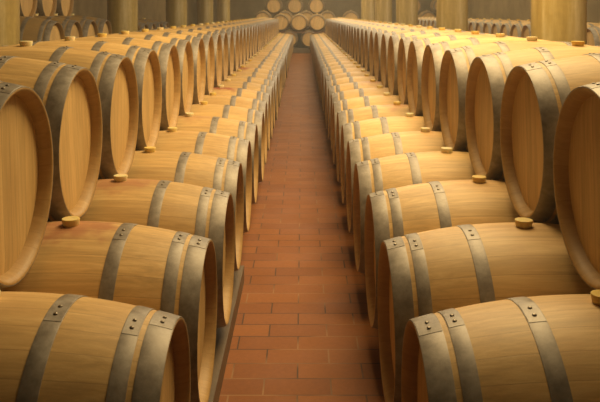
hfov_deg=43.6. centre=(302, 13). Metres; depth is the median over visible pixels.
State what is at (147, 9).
wall
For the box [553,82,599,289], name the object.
barrel
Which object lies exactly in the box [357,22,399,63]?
barrel
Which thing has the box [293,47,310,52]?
trim
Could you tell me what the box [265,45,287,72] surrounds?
barrel
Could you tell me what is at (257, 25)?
barrel
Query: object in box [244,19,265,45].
barrel
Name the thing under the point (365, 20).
barrel
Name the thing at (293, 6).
barrel
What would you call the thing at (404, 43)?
barrel
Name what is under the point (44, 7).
barrel
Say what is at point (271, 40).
barrel
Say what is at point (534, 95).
barrel
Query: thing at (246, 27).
barrel
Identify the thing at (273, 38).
barrel
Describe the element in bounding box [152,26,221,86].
barrel
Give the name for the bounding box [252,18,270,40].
barrel
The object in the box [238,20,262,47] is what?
barrel
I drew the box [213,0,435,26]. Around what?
wall
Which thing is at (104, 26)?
barrel
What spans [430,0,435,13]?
barrel
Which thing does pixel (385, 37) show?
barrel
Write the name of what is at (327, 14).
barrel
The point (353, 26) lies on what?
barrel
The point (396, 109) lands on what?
barrel
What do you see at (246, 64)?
barrel
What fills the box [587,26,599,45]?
barrel
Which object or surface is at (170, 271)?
barrel
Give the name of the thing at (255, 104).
barrel
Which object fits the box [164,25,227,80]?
barrel
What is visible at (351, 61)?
barrel
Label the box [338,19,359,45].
barrel
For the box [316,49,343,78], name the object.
barrel
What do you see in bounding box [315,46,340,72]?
barrel
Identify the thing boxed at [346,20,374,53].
barrel
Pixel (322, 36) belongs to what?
barrel
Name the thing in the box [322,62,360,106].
barrel
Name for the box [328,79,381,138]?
barrel
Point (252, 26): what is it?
barrel
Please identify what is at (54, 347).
barrel
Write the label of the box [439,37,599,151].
barrel
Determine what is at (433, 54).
barrel
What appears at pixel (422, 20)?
barrel
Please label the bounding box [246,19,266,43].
barrel
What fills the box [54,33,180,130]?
barrel
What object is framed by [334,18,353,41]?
barrel
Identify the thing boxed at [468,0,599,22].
wall
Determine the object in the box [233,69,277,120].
barrel
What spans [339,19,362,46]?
barrel
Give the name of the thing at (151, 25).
barrel
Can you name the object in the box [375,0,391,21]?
concrete column
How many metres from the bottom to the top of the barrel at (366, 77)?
0.742 m
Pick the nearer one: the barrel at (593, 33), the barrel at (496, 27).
the barrel at (593, 33)
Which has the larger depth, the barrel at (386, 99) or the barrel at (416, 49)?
the barrel at (386, 99)
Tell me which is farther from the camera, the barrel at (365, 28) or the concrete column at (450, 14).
the concrete column at (450, 14)
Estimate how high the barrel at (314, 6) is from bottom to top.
0.736 m
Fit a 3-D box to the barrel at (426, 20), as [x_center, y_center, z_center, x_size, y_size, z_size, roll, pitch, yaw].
[4.479,0.487,24.250,1.000,0.745,0.721,0,-1,0]
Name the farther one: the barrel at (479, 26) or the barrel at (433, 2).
the barrel at (433, 2)
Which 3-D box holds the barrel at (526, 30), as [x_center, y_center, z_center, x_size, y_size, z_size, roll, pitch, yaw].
[4.479,0.487,13.375,1.000,0.736,0.712,0,0,0]
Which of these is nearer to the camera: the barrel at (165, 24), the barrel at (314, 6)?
the barrel at (165, 24)
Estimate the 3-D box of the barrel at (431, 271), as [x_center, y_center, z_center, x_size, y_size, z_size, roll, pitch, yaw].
[0.800,1.111,2.708,1.000,0.735,0.711,0,0,0]
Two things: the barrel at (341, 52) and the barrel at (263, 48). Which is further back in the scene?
the barrel at (263, 48)
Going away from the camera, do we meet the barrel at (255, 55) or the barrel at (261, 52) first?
the barrel at (255, 55)
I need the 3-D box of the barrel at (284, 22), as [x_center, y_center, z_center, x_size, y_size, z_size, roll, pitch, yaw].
[-0.847,0.352,30.100,0.712,0.736,1.000,0,0,0]
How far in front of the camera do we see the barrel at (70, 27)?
9.07 m
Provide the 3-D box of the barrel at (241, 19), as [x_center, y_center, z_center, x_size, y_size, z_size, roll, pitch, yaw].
[-1.392,0.510,17.470,1.000,0.741,0.717,0,0,0]
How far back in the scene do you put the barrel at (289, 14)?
30.90 m
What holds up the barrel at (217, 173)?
on the trim
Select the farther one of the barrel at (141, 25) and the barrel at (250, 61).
the barrel at (141, 25)
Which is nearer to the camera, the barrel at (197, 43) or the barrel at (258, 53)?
the barrel at (197, 43)
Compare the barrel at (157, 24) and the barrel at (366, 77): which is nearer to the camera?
the barrel at (366, 77)
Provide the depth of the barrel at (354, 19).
19.77 m
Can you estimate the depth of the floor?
4.32 m
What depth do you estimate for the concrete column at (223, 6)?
26.89 m
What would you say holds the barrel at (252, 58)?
on the trim
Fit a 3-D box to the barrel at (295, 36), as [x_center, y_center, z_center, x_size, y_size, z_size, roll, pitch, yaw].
[-0.514,1.007,30.100,0.720,0.744,1.000,-1,0,0]
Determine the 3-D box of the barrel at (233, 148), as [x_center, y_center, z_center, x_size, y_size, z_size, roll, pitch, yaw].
[-0.846,1.111,4.889,1.000,0.740,0.716,0,0,0]
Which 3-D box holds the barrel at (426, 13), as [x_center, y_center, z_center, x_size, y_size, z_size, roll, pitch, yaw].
[5.197,0.232,31.350,0.719,0.743,1.000,1,0,0]
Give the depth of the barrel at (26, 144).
2.45 m
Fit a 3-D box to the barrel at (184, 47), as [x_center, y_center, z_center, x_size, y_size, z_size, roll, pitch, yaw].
[-1.403,0.510,5.950,1.000,0.756,0.732,0,1,0]
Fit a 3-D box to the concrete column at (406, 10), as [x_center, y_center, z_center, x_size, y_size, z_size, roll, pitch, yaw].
[2.409,-0.570,17.250,0.600,4.300,0.600,0,0,0]
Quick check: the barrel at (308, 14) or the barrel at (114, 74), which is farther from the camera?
the barrel at (308, 14)
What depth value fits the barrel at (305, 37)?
29.64 m
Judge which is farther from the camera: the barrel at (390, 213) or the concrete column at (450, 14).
the concrete column at (450, 14)
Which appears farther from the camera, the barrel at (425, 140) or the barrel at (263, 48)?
the barrel at (263, 48)
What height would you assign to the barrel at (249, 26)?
0.746 m
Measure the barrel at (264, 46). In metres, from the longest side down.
1.000 x 0.754 x 0.730 m
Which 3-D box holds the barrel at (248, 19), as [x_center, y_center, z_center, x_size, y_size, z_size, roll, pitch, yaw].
[-1.394,0.510,19.630,1.000,0.743,0.719,0,0,0]
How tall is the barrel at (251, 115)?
0.751 m
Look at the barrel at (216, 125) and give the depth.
5.47 m
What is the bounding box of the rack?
[279,31,324,32]
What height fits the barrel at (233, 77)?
0.737 m
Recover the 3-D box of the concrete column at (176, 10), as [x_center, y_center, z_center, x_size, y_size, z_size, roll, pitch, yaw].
[-2.850,-0.570,17.000,0.574,4.300,0.574,0,0,0]
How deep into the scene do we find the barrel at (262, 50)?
15.60 m
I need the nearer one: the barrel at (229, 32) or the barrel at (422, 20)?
the barrel at (229, 32)
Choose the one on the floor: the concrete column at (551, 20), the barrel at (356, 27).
the concrete column at (551, 20)
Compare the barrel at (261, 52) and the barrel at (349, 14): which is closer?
the barrel at (261, 52)
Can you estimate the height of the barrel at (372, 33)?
0.753 m
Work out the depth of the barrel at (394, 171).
3.99 m
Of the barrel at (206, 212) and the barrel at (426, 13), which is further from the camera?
the barrel at (426, 13)
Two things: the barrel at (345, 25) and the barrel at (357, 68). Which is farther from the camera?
the barrel at (345, 25)
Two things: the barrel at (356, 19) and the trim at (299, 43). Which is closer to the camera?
the barrel at (356, 19)
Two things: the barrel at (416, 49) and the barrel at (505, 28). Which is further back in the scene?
the barrel at (505, 28)
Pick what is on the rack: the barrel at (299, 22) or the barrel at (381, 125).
the barrel at (299, 22)
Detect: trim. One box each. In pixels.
[208,265,243,401]
[285,27,324,46]
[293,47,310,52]
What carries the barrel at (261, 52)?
on the trim
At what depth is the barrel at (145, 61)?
4.47 m
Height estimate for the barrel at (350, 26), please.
0.743 m
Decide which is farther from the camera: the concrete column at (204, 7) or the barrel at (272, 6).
the barrel at (272, 6)
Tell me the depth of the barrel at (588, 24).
11.09 m
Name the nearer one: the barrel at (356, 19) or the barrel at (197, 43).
the barrel at (197, 43)
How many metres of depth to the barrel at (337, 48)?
16.30 m
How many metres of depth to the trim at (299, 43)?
30.90 m
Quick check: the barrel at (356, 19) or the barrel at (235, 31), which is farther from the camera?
the barrel at (356, 19)
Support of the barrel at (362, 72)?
on the trim
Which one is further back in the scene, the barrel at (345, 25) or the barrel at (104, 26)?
the barrel at (345, 25)
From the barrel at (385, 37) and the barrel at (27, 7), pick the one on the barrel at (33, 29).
the barrel at (27, 7)
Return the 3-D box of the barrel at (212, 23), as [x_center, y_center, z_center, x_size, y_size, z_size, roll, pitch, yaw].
[-1.400,0.510,11.709,1.000,0.751,0.727,0,1,0]
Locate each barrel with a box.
[0,41,138,179]
[0,56,102,221]
[0,81,52,288]
[0,216,216,401]
[0,290,190,401]
[2,36,161,150]
[20,0,37,16]
[20,16,64,41]
[34,14,82,37]
[35,0,56,15]
[54,14,98,36]
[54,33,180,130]
[55,0,73,15]
[71,14,111,34]
[80,174,234,328]
[88,31,193,115]
[116,29,205,103]
[127,146,243,271]
[134,27,214,94]
[138,19,162,28]
[138,20,155,29]
[138,22,147,29]
[141,18,168,27]
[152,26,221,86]
[155,127,251,232]
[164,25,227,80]
[176,24,233,75]
[176,112,258,204]
[189,23,242,66]
[191,101,264,182]
[195,23,238,70]
[198,22,245,63]
[204,92,267,164]
[209,22,248,60]
[213,85,269,150]
[215,21,254,55]
[221,21,251,57]
[221,79,272,138]
[227,74,274,128]
[228,20,258,51]
[229,20,256,53]
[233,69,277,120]
[236,20,260,49]
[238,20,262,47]
[238,66,278,93]
[241,19,264,46]
[242,62,280,106]
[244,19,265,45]
[245,59,280,100]
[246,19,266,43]
[248,19,268,42]
[249,57,281,95]
[250,18,269,41]
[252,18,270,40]
[252,54,283,91]
[254,52,284,87]
[255,10,271,17]
[256,51,285,78]
[259,49,285,80]
[261,47,287,77]
[262,46,286,50]
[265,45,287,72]
[266,0,282,13]
[266,43,288,69]
[271,40,289,64]
[273,38,290,60]
[274,13,289,30]
[279,10,292,25]
[283,29,297,46]
[287,0,302,13]
[290,13,307,30]
[300,10,312,27]
[301,29,316,47]
[308,0,324,13]
[308,13,324,30]
[311,36,328,55]
[312,39,332,56]
[313,41,332,65]
[314,43,337,70]
[315,45,336,50]
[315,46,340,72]
[316,47,342,53]
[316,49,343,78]
[317,51,346,83]
[318,52,348,60]
[318,55,350,88]
[319,57,353,95]
[320,59,356,100]
[321,10,335,18]
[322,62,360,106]
[323,66,364,112]
[325,69,369,119]
[325,74,374,128]
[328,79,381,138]
[330,85,388,150]
[332,92,399,164]
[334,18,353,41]
[335,19,355,42]
[336,19,357,43]
[336,101,409,182]
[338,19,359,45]
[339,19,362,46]
[340,113,424,204]
[341,20,364,48]
[342,10,358,18]
[342,20,367,49]
[344,20,371,51]
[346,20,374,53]
[346,127,444,233]
[349,21,387,55]
[351,21,381,57]
[353,147,474,273]
[354,22,393,60]
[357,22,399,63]
[360,23,397,67]
[364,24,407,71]
[364,175,542,328]
[369,24,426,75]
[374,25,438,80]
[377,217,594,401]
[380,26,450,87]
[387,27,467,94]
[397,29,493,104]
[401,290,599,401]
[407,31,511,115]
[418,10,435,17]
[420,18,431,26]
[421,33,558,130]
[424,18,435,26]
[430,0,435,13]
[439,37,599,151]
[465,41,599,180]
[468,18,487,25]
[468,18,495,31]
[475,19,500,31]
[482,19,511,33]
[491,19,524,34]
[500,19,529,35]
[500,53,599,223]
[510,21,530,37]
[521,24,530,37]
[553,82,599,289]
[587,23,599,27]
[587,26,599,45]
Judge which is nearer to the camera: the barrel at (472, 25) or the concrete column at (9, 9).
the concrete column at (9, 9)
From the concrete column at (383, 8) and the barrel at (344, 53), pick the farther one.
the concrete column at (383, 8)
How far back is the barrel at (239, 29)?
11.17 m
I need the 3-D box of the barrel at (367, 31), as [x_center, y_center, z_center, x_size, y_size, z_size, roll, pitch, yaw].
[1.370,0.510,10.227,1.000,0.746,0.722,0,0,0]
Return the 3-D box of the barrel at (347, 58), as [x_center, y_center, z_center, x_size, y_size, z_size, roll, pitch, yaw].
[0.796,1.111,12.787,1.000,0.738,0.714,0,0,0]
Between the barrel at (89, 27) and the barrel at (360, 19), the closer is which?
the barrel at (89, 27)
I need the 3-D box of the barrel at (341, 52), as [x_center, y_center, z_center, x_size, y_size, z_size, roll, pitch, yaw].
[0.796,1.111,14.947,1.000,0.746,0.722,0,-1,0]
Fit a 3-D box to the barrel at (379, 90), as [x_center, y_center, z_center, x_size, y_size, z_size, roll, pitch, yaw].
[0.801,1.111,7.748,1.000,0.739,0.715,0,0,0]
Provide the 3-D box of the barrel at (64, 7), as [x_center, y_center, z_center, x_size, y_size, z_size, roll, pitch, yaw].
[-3.700,-0.219,10.230,1.000,0.735,0.711,0,0,0]
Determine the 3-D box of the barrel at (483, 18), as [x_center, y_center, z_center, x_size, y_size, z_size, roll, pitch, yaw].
[4.479,0.487,18.450,1.000,0.739,0.715,0,0,0]
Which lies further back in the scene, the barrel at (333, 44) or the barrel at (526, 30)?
the barrel at (333, 44)
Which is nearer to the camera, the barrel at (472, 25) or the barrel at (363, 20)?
the barrel at (363, 20)
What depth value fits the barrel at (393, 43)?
7.30 m
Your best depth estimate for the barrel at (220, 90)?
7.66 m
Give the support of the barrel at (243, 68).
on the trim
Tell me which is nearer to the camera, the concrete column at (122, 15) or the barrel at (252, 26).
the concrete column at (122, 15)
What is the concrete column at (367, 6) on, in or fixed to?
on the floor
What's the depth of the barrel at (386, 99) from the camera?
6.90 m
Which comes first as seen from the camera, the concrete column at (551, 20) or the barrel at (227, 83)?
the concrete column at (551, 20)
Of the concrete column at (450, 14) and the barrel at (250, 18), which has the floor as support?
the concrete column at (450, 14)
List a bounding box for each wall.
[72,0,196,25]
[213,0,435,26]
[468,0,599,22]
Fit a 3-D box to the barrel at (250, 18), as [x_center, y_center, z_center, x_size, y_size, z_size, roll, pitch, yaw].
[-1.398,0.510,20.350,1.000,0.746,0.722,0,0,0]
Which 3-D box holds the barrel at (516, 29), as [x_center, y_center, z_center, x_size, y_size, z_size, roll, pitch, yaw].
[4.479,0.487,14.100,1.000,0.736,0.712,0,0,0]
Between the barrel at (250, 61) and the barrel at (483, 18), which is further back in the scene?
the barrel at (483, 18)
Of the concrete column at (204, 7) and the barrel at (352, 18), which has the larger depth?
the concrete column at (204, 7)
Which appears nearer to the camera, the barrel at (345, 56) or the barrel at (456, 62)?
the barrel at (456, 62)
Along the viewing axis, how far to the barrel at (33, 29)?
8.23 m
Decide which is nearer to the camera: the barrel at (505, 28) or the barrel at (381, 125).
the barrel at (381, 125)
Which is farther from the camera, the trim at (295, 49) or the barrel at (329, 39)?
the trim at (295, 49)
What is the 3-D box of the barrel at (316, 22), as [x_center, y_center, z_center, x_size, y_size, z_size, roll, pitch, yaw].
[0.602,0.352,30.100,0.723,0.747,1.000,-1,0,0]
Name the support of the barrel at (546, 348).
on the trim
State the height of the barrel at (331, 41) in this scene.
0.746 m
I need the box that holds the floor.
[219,53,384,401]
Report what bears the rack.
on the floor
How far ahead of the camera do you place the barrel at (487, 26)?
16.19 m
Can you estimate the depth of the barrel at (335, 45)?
17.74 m
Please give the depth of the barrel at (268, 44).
18.53 m
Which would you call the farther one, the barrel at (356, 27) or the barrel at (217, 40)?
the barrel at (356, 27)
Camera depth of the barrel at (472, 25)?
17.69 m
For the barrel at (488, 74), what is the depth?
3.69 m
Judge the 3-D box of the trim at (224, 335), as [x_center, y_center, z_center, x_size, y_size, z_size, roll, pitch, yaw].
[-0.381,1.530,2.650,0.080,0.100,3.500,0,0,0]
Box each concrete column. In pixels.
[0,0,19,45]
[107,0,137,33]
[166,0,186,27]
[197,0,212,24]
[217,0,229,21]
[361,0,374,20]
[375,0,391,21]
[396,0,417,25]
[436,0,467,30]
[531,0,586,44]

